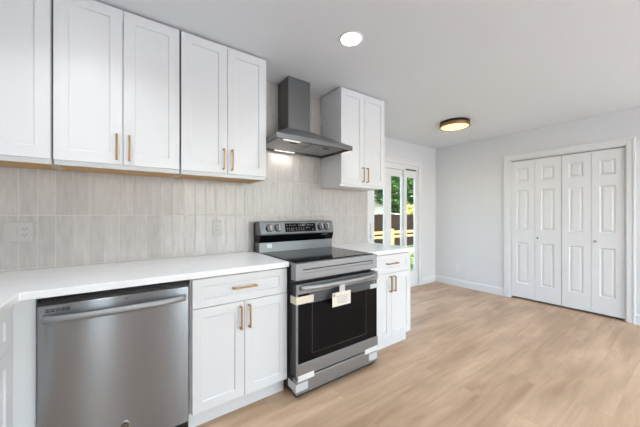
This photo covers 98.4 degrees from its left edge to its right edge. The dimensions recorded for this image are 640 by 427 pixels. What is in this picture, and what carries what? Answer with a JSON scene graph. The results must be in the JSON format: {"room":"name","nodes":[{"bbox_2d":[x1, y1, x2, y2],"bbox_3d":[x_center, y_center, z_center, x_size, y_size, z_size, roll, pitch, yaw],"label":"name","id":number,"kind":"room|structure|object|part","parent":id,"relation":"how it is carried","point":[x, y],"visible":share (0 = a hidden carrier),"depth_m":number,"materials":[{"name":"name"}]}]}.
{"room":"kitchen","nodes":[
{"label":"kitchen","id":0,"kind":"room"},
{"bbox_2d":[95,0,639,148],"bbox_3d":[1.645,-1.259,0.904,5.928,0.120,6.536,0,0,-36],"label":"ceiling","id":1,"kind":"structure","parent":0,"point":[505,67],"depth_m":2.05,"materials":[{"name":"paint"}]},
{"bbox_2d":[339,31,362,45],"bbox_3d":[0.212,-1.194,1.888,0.166,0.009,0.166,0,0,-36],"label":"recessed light","id":2,"kind":"object","parent":1,"relation":"in","point":[348,38],"visible":1,"depth_m":1.87,"materials":[{"name":"white plastic"}]},
{"bbox_2d":[439,117,469,130],"bbox_3d":[1.756,-1.163,3.607,0.363,0.072,0.363,0,0,-36],"label":"flush ceiling light","id":3,"kind":"object","parent":1,"relation":"attached to","point":[453,124],"visible":1,"depth_m":3.53,"materials":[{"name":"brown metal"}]},
{"bbox_2d":[441,123,468,130],"bbox_3d":[1.756,-1.138,3.607,0.330,0.022,0.330,0,0,-36],"label":"diffuser","id":4,"kind":"object","parent":3,"relation":"attached to","point":[444,126],"depth_m":3.58,"materials":[{"name":"beige plastic"}]},
{"bbox_2d":[384,137,434,277],"bbox_3d":[1.198,0.021,4.473,2.493,2.440,0.065,0,0,-36],"label":"wall","id":5,"kind":"structure","parent":0,"point":[395,148],"depth_m":4.92,"materials":[{"name":"paint"}]},
{"bbox_2d":[368,162,417,286],"bbox_3d":[1.002,0.213,4.311,1.715,2.055,0.099,0,0,-36],"label":"door","id":6,"kind":"structure","parent":5,"relation":"in","point":[404,172],"depth_m":4.58,"materials":[{"name":"white paint"}]},
{"bbox_3d":[0.753,0.256,4.096,0.030,0.230,0.040,0,0,-36],"label":"handle","id":7,"kind":"part","parent":6,"relation":"part of","materials":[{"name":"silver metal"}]},
{"bbox_3d":[0.869,0.239,4.218,0.470,1.930,0.022,0,0,-36],"label":"sash","id":8,"kind":"part","parent":6,"relation":"part of","materials":[{"name":"white paint"}]},
{"bbox_3d":[1.212,0.239,4.494,0.390,1.930,0.022,0,0,-36],"label":"sash","id":9,"kind":"part","parent":6,"relation":"part of","materials":[{"name":"white paint"}]},
{"bbox_3d":[0.992,0.213,4.325,1.715,2.055,0.065,0,0,-36],"label":"frame","id":10,"kind":"part","parent":6,"relation":"part of","materials":[{"name":"white paint"}]},
{"bbox_3d":[1.532,0.239,4.694,0.354,1.930,0.022,0,0,-36],"label":"sash","id":11,"kind":"part","parent":6,"relation":"part of","materials":[{"name":"white paint"}]},
{"bbox_2d":[384,156,421,284],"bbox_3d":[1.018,0.171,4.288,1.885,2.140,0.025,0,0,-36],"label":"trim","id":12,"kind":"structure","parent":5,"relation":"attached to","point":[386,158],"depth_m":4.80,"materials":[{"name":"white paint"}]},
{"bbox_2d":[422,275,435,284],"bbox_3d":[1.960,1.181,4.972,0.433,0.120,0.014,0,0,-36],"label":"baseboard","id":13,"kind":"structure","parent":5,"relation":"attached to","point":[428,279],"depth_m":4.96,"materials":[{"name":"white paint"}]},
{"bbox_2d":[184,281,639,426],"bbox_3d":[1.919,1.301,1.100,6.600,0.120,6.536,0,0,-36],"label":"floor","id":14,"kind":"structure","parent":0,"point":[467,357],"depth_m":2.10,"materials":[{"name":"brown wood"}]},
{"bbox_2d":[0,308,10,426],"bbox_3d":[-1.238,0.802,0.599,0.655,0.878,0.860,0,0,-36],"label":"base cabinet","id":15,"kind":"object","parent":14,"relation":"on","point":[5,319],"visible":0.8,"depth_m":1.07,"materials":[{"name":"white wood"}]},
{"bbox_3d":[-1.012,0.455,0.765,0.024,0.166,0.846,0,0,-36],"label":"drawer","id":16,"kind":"part","parent":15,"relation":"part of","materials":[{"name":"white wood"}]},
{"bbox_3d":[-1.136,0.837,0.938,0.024,0.592,0.422,0,0,-36],"label":"door","id":17,"kind":"part","parent":15,"relation":"part of","materials":[{"name":"white wood"}]},
{"bbox_2d":[10,299,36,426],"bbox_3d":[-1.262,0.802,1.162,0.092,0.878,0.075,0,0,-36],"label":"filler panel","id":18,"kind":"object","parent":14,"relation":"on","point":[23,347],"visible":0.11,"depth_m":1.18,"materials":[{"name":"white wood"}]},
{"bbox_2d":[37,280,188,426],"bbox_3d":[-1.131,0.807,1.582,0.594,0.868,0.685,0,0,-36],"label":"dishwasher","id":19,"kind":"object","parent":14,"relation":"on","point":[119,357],"visible":1,"depth_m":1.33,"materials":[{"name":"grey metal"}]},
{"bbox_2d":[41,280,185,299],"bbox_3d":[-1.161,0.757,1.625,0.586,0.768,0.580,0,0,-36],"label":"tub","id":20,"kind":"object","parent":19,"relation":"in","point":[182,280],"depth_m":1.35,"materials":[{"name":"black plastic"}]},
{"bbox_3d":[-0.947,0.455,1.327,0.564,0.033,0.057,0,0,-36],"label":"handle","id":21,"kind":"part","parent":19,"relation":"part of","materials":[{"name":"silver metal"}]},
{"bbox_2d":[186,267,286,426],"bbox_3d":[-0.644,0.802,1.961,0.616,0.878,0.655,0,0,-36],"label":"base cabinet","id":22,"kind":"object","parent":14,"relation":"on","point":[238,322],"visible":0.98,"depth_m":1.70,"materials":[{"name":"white wood"}]},
{"bbox_2d":[0,251,288,316],"bbox_3d":[-0.919,0.344,1.226,1.924,0.035,1.550,0,0,-36],"label":"countertop","id":23,"kind":"structure","parent":22,"relation":"on","point":[15,286],"depth_m":1.52,"materials":[{"name":"stone"}]},
{"bbox_3d":[-0.601,0.837,1.647,0.300,0.592,0.024,0,0,-36],"label":"door","id":24,"kind":"part","parent":22,"relation":"part of","materials":[{"name":"white wood"}]},
{"bbox_3d":[-0.478,0.455,1.735,0.602,0.166,0.024,0,0,-36],"label":"drawer","id":25,"kind":"part","parent":22,"relation":"part of","materials":[{"name":"white wood"}]},
{"bbox_3d":[-0.483,0.637,1.695,0.010,0.142,0.035,0,0,-36],"label":"handle","id":26,"kind":"part","parent":22,"relation":"part of","materials":[{"name":"gold metal"}]},
{"bbox_3d":[-0.461,0.451,1.711,0.150,0.010,0.035,0,0,-36],"label":"handle","id":27,"kind":"part","parent":22,"relation":"part of","materials":[{"name":"gold metal"}]},
{"bbox_3d":[-0.439,0.637,1.727,0.010,0.142,0.035,0,0,-36],"label":"handle","id":28,"kind":"part","parent":22,"relation":"part of","materials":[{"name":"gold metal"}]},
{"bbox_3d":[-0.355,0.837,1.823,0.300,0.592,0.024,0,0,-36],"label":"door","id":29,"kind":"part","parent":22,"relation":"part of","materials":[{"name":"white wood"}]},
{"bbox_2d":[254,220,377,397],"bbox_3d":[-0.034,0.653,2.312,0.780,1.175,0.770,0,0,-36],"label":"range","id":30,"kind":"object","parent":14,"relation":"on","point":[327,341],"depth_m":2.05,"materials":[{"name":"grey metal"}]},
{"bbox_3d":[-0.212,0.123,2.563,0.774,0.114,0.119,0,0,-36],"label":"control panel","id":31,"kind":"part","parent":30,"relation":"part of","materials":[{"name":"silver metal"}]},
{"bbox_3d":[-0.153,0.768,1.827,0.012,0.463,0.010,0,0,-36],"label":"edge trim","id":32,"kind":"part","parent":30,"relation":"part of","materials":[{"name":"silver metal"}]},
{"bbox_3d":[-0.151,1.155,1.888,0.094,0.052,0.106,0,0,-36],"label":"tape strip","id":33,"kind":"part","parent":30,"relation":"part of","materials":[{"name":"white plastic"}]},
{"bbox_3d":[-0.122,0.576,1.885,0.140,0.050,0.075,0,0,-36],"label":"tape strip","id":34,"kind":"part","parent":30,"relation":"part of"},
{"bbox_3d":[-0.092,1.094,1.861,0.130,0.038,0.002,0,0,-36],"label":"tape strip","id":35,"kind":"part","parent":30,"relation":"part of","materials":[{"name":"white plastic"}]},
{"bbox_2d":[261,247,372,262],"bbox_3d":[-0.034,0.329,2.314,0.750,0.007,0.590,0,0,-36],"label":"cooktop","id":36,"kind":"object","parent":30,"relation":"in","point":[292,254],"depth_m":2.27,"materials":[{"name":"grey glass"}]},
{"bbox_3d":[0.141,0.778,2.071,0.774,0.616,0.044,0,0,-36],"label":"oven door","id":37,"kind":"part","parent":30,"relation":"part of","materials":[{"name":"grey glass"}]},
{"bbox_3d":[0.136,0.396,2.077,0.774,0.097,0.062,0,0,-36],"label":"panel","id":38,"kind":"part","parent":30,"relation":"part of","materials":[{"name":"silver metal"}]},
{"bbox_3d":[0.143,1.152,2.068,0.774,0.102,0.052,0,0,-36],"label":"storage drawer","id":39,"kind":"part","parent":30,"relation":"part of","materials":[{"name":"silver metal"}]},
{"bbox_3d":[0.158,0.768,2.051,0.754,0.463,0.008,0,0,-36],"label":"door glass","id":40,"kind":"part","parent":30,"relation":"part of","materials":[{"name":"black glass"}]},
{"bbox_3d":[0.176,0.494,2.022,0.730,0.034,0.054,0,0,-36],"label":"handle","id":41,"kind":"part","parent":30,"relation":"part of","materials":[{"name":"silver metal"}]},
{"bbox_2d":[332,284,350,307],"bbox_3d":[0.156,0.578,1.978,0.170,0.150,0.002,0,0,-36],"label":"card","id":42,"kind":"object","parent":30,"relation":"hanging from","point":[343,297],"visible":1,"depth_m":1.98,"materials":[{"name":"beige paper"}]},
{"bbox_3d":[0.411,1.094,2.223,0.140,0.038,0.002,0,0,-36],"label":"tape strip","id":43,"kind":"part","parent":30,"relation":"part of","materials":[{"name":"white plastic"}]},
{"bbox_3d":[0.431,1.153,2.241,0.093,0.055,0.002,0,0,-36],"label":"tape strip","id":44,"kind":"part","parent":30,"relation":"part of","materials":[{"name":"white plastic"}]},
{"bbox_3d":[0.437,0.584,2.241,0.084,0.035,0.001,0,0,-36],"label":"tape strip","id":45,"kind":"part","parent":30,"relation":"part of","materials":[{"name":"white plastic"}]},
{"bbox_2d":[371,252,409,350],"bbox_3d":[0.481,0.802,2.768,0.576,0.878,0.655,0,0,-36],"label":"base cabinet","id":46,"kind":"object","parent":14,"relation":"on","point":[393,289],"visible":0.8,"depth_m":2.55,"materials":[{"name":"white wood"}]},
{"bbox_2d":[332,242,413,254],"bbox_3d":[0.486,0.344,2.791,0.620,0.035,0.644,0,0,-36],"label":"countertop","id":47,"kind":"structure","parent":46,"relation":"on","point":[375,248],"depth_m":2.69,"materials":[{"name":"stone"}]},
{"bbox_3d":[0.532,0.837,2.460,0.280,0.592,0.024,0,0,-36],"label":"door","id":48,"kind":"part","parent":46,"relation":"part of","materials":[{"name":"white wood"}]},
{"bbox_3d":[0.647,0.455,2.542,0.562,0.166,0.024,0,0,-36],"label":"drawer","id":49,"kind":"part","parent":46,"relation":"part of","materials":[{"name":"white wood"}]},
{"bbox_3d":[0.642,0.637,2.502,0.010,0.142,0.035,0,0,-36],"label":"handle","id":50,"kind":"part","parent":46,"relation":"part of","materials":[{"name":"gold metal"}]},
{"bbox_3d":[0.687,0.637,2.534,0.010,0.142,0.035,0,0,-36],"label":"handle","id":51,"kind":"part","parent":46,"relation":"part of","materials":[{"name":"gold metal"}]},
{"bbox_3d":[0.762,0.837,2.625,0.280,0.592,0.024,0,0,-36],"label":"door","id":52,"kind":"part","parent":46,"relation":"part of","materials":[{"name":"white wood"}]},
{"bbox_2d":[435,107,639,313],"bbox_3d":[4.016,0.021,2.581,0.120,2.440,6.296,0,0,-36],"label":"wall","id":53,"kind":"structure","parent":0,"point":[469,176],"depth_m":4.38,"materials":[{"name":"paint"}]},
{"bbox_2d":[436,275,503,295],"bbox_3d":[2.462,1.181,4.633,0.014,0.120,1.120,0,0,-36],"label":"baseboard","id":54,"kind":"structure","parent":53,"relation":"attached to","point":[447,280],"depth_m":4.56,"materials":[{"name":"white paint"}]},
{"bbox_2d":[511,156,561,305],"bbox_3d":[3.024,0.221,3.891,0.059,1.985,0.578,0,0,-36],"label":"door","id":55,"kind":"structure","parent":53,"relation":"in","point":[536,184],"depth_m":3.86,"materials":[{"name":"white paint"}]},
{"bbox_2d":[504,136,634,323],"bbox_3d":[3.214,0.184,3.677,0.144,2.113,1.310,0,0,-36],"label":"trim","id":56,"kind":"structure","parent":53,"relation":"attached to","point":[628,143],"depth_m":3.19,"materials":[{"name":"white paint"}]},
{"bbox_2d":[562,147,624,318],"bbox_3d":[3.360,0.221,3.422,0.059,1.985,0.563,0,0,-36],"label":"door","id":57,"kind":"structure","parent":53,"relation":"in","point":[593,183],"depth_m":3.40,"materials":[{"name":"white paint"}]},
{"bbox_2d":[635,313,639,324],"bbox_3d":[4.646,1.181,1.589,0.014,0.120,3.750,0,0,-36],"label":"baseboard","id":58,"kind":"structure","parent":53,"relation":"attached to","point":[637,316],"depth_m":3.10,"materials":[{"name":"white paint"}]},
{"bbox_3d":[-1.058,0.021,2.533,3.435,2.440,0.736,0,0,-36],"label":"wall","id":59,"kind":"structure","parent":0,"visible":0},
{"bbox_2d":[0,0,61,170],"bbox_3d":[-1.770,-0.730,1.361,0.691,0.938,0.320,0,0,-36],"label":"upper cabinet","id":60,"kind":"object","parent":59,"relation":"attached to","point":[26,26],"visible":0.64,"depth_m":1.39,"materials":[{"name":"white wood"}]},
{"bbox_3d":[-1.778,-0.271,1.370,0.665,0.012,0.270,0,0,-36],"label":"panel","id":61,"kind":"part","parent":60,"relation":"part of","materials":[{"name":"brown wood"}]},
{"bbox_2d":[53,0,178,178],"bbox_3d":[-1.230,-0.730,1.726,0.594,0.938,0.355,0,0,-36],"label":"upper cabinet","id":62,"kind":"object","parent":59,"relation":"attached to","point":[116,71],"visible":1,"depth_m":1.58,"materials":[{"name":"white wood"}]},
{"bbox_3d":[-1.274,-0.737,1.531,0.294,0.901,0.020,0,0,-36],"label":"door","id":63,"kind":"part","parent":62,"relation":"part of","materials":[{"name":"white wood"}]},
{"bbox_3d":[-1.162,-0.384,1.578,0.010,0.145,0.035,0,0,-36],"label":"handle","id":64,"kind":"part","parent":62,"relation":"part of","materials":[{"name":"gold metal"}]},
{"bbox_3d":[-1.248,-0.271,1.750,0.567,0.012,0.270,0,0,-36],"label":"panel","id":65,"kind":"part","parent":62,"relation":"part of","materials":[{"name":"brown wood"}]},
{"bbox_3d":[-1.113,-0.384,1.613,0.010,0.145,0.035,0,0,-36],"label":"handle","id":66,"kind":"part","parent":62,"relation":"part of","materials":[{"name":"gold metal"}]},
{"bbox_3d":[-1.032,-0.737,1.705,0.294,0.901,0.020,0,0,-36],"label":"door","id":67,"kind":"part","parent":62,"relation":"part of","materials":[{"name":"white wood"}]},
{"bbox_2d":[0,81,367,271],"bbox_3d":[-0.798,-0.436,2.261,3.329,1.525,0.009,0,0,-36],"label":"tile backsplash","id":68,"kind":"structure","parent":59,"relation":"attached to","point":[79,218],"depth_m":2.00,"materials":[{"name":"tile"}]},
{"bbox_2d":[4,222,33,242],"bbox_3d":[-1.726,0.104,1.585,0.118,0.116,0.009,0,0,-36],"label":"wall outlet","id":69,"kind":"object","parent":68,"relation":"attached to","point":[13,231],"visible":1,"depth_m":1.58,"materials":[{"name":"grey plastic"}]},
{"bbox_2d":[21,226,28,237],"bbox_3d":[-1.705,0.104,1.596,0.033,0.068,0.002,0,0,-36],"label":"receptacle","id":70,"kind":"object","parent":69,"relation":"attached to","point":[24,229],"depth_m":1.60,"materials":[{"name":"grey plastic"}]},
{"bbox_2d":[212,221,221,234],"bbox_3d":[-0.830,0.113,2.228,0.072,0.116,0.009,0,0,-36],"label":"wall outlet","id":71,"kind":"object","parent":68,"relation":"attached to","point":[216,225],"visible":1,"depth_m":2.22,"materials":[{"name":"grey plastic"}]},
{"bbox_2d":[215,224,218,231],"bbox_3d":[-0.828,0.113,2.225,0.033,0.068,0.002,0,0,-36],"label":"receptacle","id":72,"kind":"object","parent":71,"relation":"attached to","point":[216,225],"depth_m":2.22,"materials":[{"name":"grey plastic"}]},
{"bbox_2d":[174,31,265,183],"bbox_3d":[-0.740,-0.730,2.078,0.594,0.938,0.355,0,0,-36],"label":"upper cabinet","id":73,"kind":"object","parent":59,"relation":"attached to","point":[222,89],"visible":0.94,"depth_m":1.93,"materials":[{"name":"white wood"}]},
{"bbox_3d":[-0.783,-0.737,1.883,0.296,0.901,0.020,0,0,-36],"label":"door","id":74,"kind":"part","parent":73,"relation":"part of","materials":[{"name":"white wood"}]},
{"bbox_3d":[-0.758,-0.271,2.102,0.568,0.012,0.270,0,0,-36],"label":"panel","id":75,"kind":"part","parent":73,"relation":"part of","materials":[{"name":"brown wood"}]},
{"bbox_3d":[-0.622,-0.384,1.966,0.010,0.145,0.035,0,0,-36],"label":"handle","id":76,"kind":"part","parent":73,"relation":"part of","materials":[{"name":"gold metal"}]},
{"bbox_3d":[-0.541,-0.737,2.057,0.295,0.901,0.020,0,0,-36],"label":"door","id":77,"kind":"part","parent":73,"relation":"part of","materials":[{"name":"white wood"}]},
{"bbox_2d":[266,76,352,158],"bbox_3d":[-0.155,-0.878,2.420,0.744,0.639,0.482,0,0,-36],"label":"range hood","id":78,"kind":"object","parent":59,"relation":"attached to","point":[293,135],"visible":0.86,"depth_m":2.43,"materials":[{"name":"grey metal"}]},
{"bbox_2d":[321,87,383,190],"bbox_3d":[0.358,-0.730,2.866,0.596,0.936,0.355,0,0,-36],"label":"upper cabinet","id":79,"kind":"object","parent":59,"relation":"attached to","point":[349,117],"visible":0.99,"depth_m":2.73,"materials":[{"name":"white wood"}]},
{"bbox_3d":[0.313,-0.737,2.670,0.296,0.901,0.020,0,0,-36],"label":"door","id":80,"kind":"part","parent":79,"relation":"part of","materials":[{"name":"white wood"}]},
{"bbox_3d":[0.340,-0.271,2.890,0.570,0.012,0.270,0,0,-36],"label":"panel","id":81,"kind":"part","parent":79,"relation":"part of","materials":[{"name":"white wood"}]},
{"bbox_3d":[0.556,-0.737,2.845,0.296,0.901,0.020,0,0,-36],"label":"door","id":82,"kind":"part","parent":79,"relation":"part of","materials":[{"name":"white wood"}]},
{"label":"outside","id":83,"kind":"structure","parent":0,"visible":0},
{"bbox_2d":[407,245,413,270],"bbox_3d":[-3.308,1.911,28.620,52.000,0.100,44.254,0,0,-36],"label":"ground","id":84,"kind":"structure","parent":83,"point":[412,263],"depth_m":10.38,"materials":[{"name":"green plant"}]},
{"bbox_2d":[374,195,394,214],"bbox_3d":[1.498,-0.239,24.840,8.200,4.200,8.000,0,0,-36],"label":"house","id":85,"kind":"structure","parent":84,"relation":"on","point":[378,208],"depth_m":22.94,"materials":[{"name":"white"}]},
{"bbox_2d":[374,176,408,213],"bbox_3d":[4.756,-1.472,19.862,3.185,6.665,2.688,0,0,-36],"label":"tree","id":86,"kind":"object","parent":84,"relation":"on","point":[395,181],"visible":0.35,"depth_m":19.27,"materials":[{"name":"green plant"}]},
{"bbox_2d":[374,214,413,245],"bbox_3d":[5.369,0.926,16.583,24.063,1.870,0.070,0,0,-36],"label":"fence","id":87,"kind":"object","parent":84,"relation":"on","point":[395,218],"visible":0.04,"depth_m":15.78,"materials":[{"name":"brown wood"}]},
{"bbox_2d":[374,229,413,252],"bbox_3d":[2.137,1.151,8.171,11.000,1.420,0.130,0,0,-36],"label":"deck railing","id":88,"kind":"object","parent":84,"relation":"on","point":[393,232],"visible":0.04,"depth_m":8.10,"materials":[{"name":"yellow wood"}]},
{"bbox_3d":[2.088,1.151,8.110,0.170,1.420,0.089,0,0,-36],"label":"post","id":89,"kind":"part","parent":88,"relation":"part of","materials":[{"name":"yellow wood"}]},
{"bbox_3d":[2.111,0.676,8.207,11.000,0.070,0.040,0,0,-36],"label":"rail","id":90,"kind":"part","parent":88,"relation":"part of","materials":[{"name":"yellow wood"}]},
{"bbox_3d":[2.111,0.546,8.207,11.000,0.080,0.040,0,0,-36],"label":"rail","id":91,"kind":"part","parent":88,"relation":"part of","materials":[{"name":"yellow wood"}]},
{"bbox_2d":[398,178,413,204],"bbox_3d":[7.766,-1.466,22.182,4.795,6.655,2.745,0,0,-29],"label":"tree","id":92,"kind":"object","parent":84,"relation":"on","point":[410,181],"visible":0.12,"depth_m":20.76,"materials":[{"name":"green plant"}]},
{"bbox_2d":[407,203,413,214],"bbox_3d":[5.885,0.584,18.009,1.342,2.555,1.099,0,0,-36],"label":"shrub","id":93,"kind":"object","parent":84,"relation":"on","point":[411,207],"visible":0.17,"depth_m":17.98,"materials":[{"name":"plant"}]},
{"bbox_2d":[410,252,413,263],"bbox_3d":[3.044,1.533,9.816,1.041,0.656,0.850,0,0,-36],"label":"shrub","id":94,"kind":"object","parent":84,"relation":"on","point":[411,257],"visible":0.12,"depth_m":9.70,"materials":[{"name":"green plant"}]}
]}

